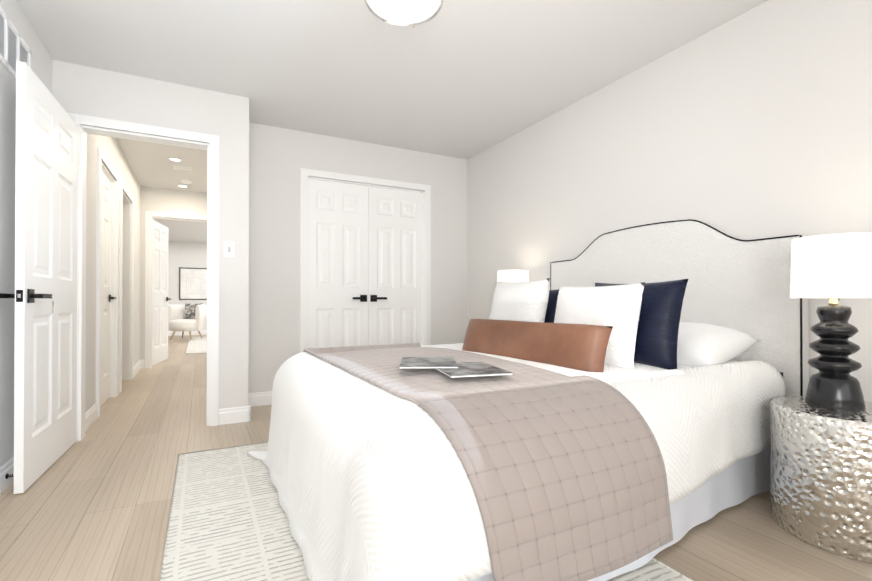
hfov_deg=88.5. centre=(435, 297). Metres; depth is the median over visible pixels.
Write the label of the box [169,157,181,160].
recessed light
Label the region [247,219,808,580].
bed
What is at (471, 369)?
magazine
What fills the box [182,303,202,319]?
cushion
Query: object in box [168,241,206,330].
wall
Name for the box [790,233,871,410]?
table lamp
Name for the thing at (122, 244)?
trim
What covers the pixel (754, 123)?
wall
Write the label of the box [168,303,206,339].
armchair
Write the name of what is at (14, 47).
air vent
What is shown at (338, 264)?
closet door
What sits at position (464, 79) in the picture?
ceiling
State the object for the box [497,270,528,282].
table lamp
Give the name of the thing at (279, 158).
wall
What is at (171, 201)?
wall
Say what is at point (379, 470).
duvet
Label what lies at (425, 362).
magazine
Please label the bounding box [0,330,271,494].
baseboard
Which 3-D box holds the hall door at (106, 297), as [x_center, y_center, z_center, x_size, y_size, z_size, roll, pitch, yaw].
[-2.868,-0.087,3.866,0.087,2.022,0.774,0,0,-28]
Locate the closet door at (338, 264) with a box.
[309,179,367,347]
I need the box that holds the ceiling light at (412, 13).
[364,0,442,27]
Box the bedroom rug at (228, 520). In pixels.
[160,442,692,580]
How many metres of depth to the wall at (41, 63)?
2.21 m
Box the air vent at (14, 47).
[0,6,30,79]
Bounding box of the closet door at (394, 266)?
[368,186,421,345]
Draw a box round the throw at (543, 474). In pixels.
[300,343,673,580]
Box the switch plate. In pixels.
[224,242,234,257]
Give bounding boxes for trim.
[67,112,218,441]
[96,147,119,417]
[120,180,133,391]
[145,211,206,367]
[300,168,430,352]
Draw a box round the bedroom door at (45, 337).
[0,61,77,493]
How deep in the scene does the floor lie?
1.92 m
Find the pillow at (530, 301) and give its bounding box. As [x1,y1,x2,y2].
[485,277,550,356]
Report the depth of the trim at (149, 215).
6.03 m
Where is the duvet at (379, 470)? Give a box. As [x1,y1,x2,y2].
[247,338,790,580]
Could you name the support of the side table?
on the floor
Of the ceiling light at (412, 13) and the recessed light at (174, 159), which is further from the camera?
the recessed light at (174, 159)
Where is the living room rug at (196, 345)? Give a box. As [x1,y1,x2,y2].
[185,337,206,353]
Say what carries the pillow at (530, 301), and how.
on the bed
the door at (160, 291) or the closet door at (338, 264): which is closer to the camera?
the closet door at (338, 264)
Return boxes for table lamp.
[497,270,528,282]
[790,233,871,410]
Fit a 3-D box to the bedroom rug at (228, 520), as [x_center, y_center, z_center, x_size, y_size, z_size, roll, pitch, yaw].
[-0.265,0.913,1.883,1.518,0.011,2.465,0,0,-28]
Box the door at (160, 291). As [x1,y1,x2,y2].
[153,220,170,364]
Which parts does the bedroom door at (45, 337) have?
handle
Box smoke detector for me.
[180,179,191,183]
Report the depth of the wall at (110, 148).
3.45 m
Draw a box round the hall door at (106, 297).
[100,169,115,406]
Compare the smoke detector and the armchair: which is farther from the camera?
the armchair
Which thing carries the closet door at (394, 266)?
in the wall at (279, 158)
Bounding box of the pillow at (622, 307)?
[548,281,645,374]
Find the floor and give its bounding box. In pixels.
[0,335,871,580]
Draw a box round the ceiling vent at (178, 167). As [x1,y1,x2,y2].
[174,165,190,170]
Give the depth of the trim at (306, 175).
4.26 m
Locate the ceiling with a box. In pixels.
[16,0,767,242]
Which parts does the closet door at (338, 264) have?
handle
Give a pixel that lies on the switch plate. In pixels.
(228, 249)
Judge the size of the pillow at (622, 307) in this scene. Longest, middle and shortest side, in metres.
0.500 x 0.410 x 0.167 m
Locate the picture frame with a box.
[179,267,206,299]
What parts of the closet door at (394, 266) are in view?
handle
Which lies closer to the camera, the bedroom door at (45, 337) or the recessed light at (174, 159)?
the bedroom door at (45, 337)
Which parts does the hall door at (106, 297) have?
handle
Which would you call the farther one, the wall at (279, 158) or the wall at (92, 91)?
the wall at (279, 158)
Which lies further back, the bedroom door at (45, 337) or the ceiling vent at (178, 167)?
the ceiling vent at (178, 167)
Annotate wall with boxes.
[0,0,51,466]
[52,60,248,424]
[85,134,140,412]
[140,186,206,367]
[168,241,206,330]
[248,122,466,392]
[467,0,871,401]
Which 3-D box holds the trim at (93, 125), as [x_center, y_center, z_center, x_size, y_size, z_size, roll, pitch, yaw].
[-2.009,-0.128,3.131,0.879,2.112,0.164,0,0,-28]
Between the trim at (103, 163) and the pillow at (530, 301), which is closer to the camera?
the pillow at (530, 301)
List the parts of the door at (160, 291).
handle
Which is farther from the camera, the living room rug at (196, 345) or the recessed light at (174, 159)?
the living room rug at (196, 345)
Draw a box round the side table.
[770,396,871,563]
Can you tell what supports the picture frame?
attached to the wall at (187, 255)
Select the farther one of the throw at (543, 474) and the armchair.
the armchair
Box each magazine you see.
[399,357,457,368]
[436,362,512,377]

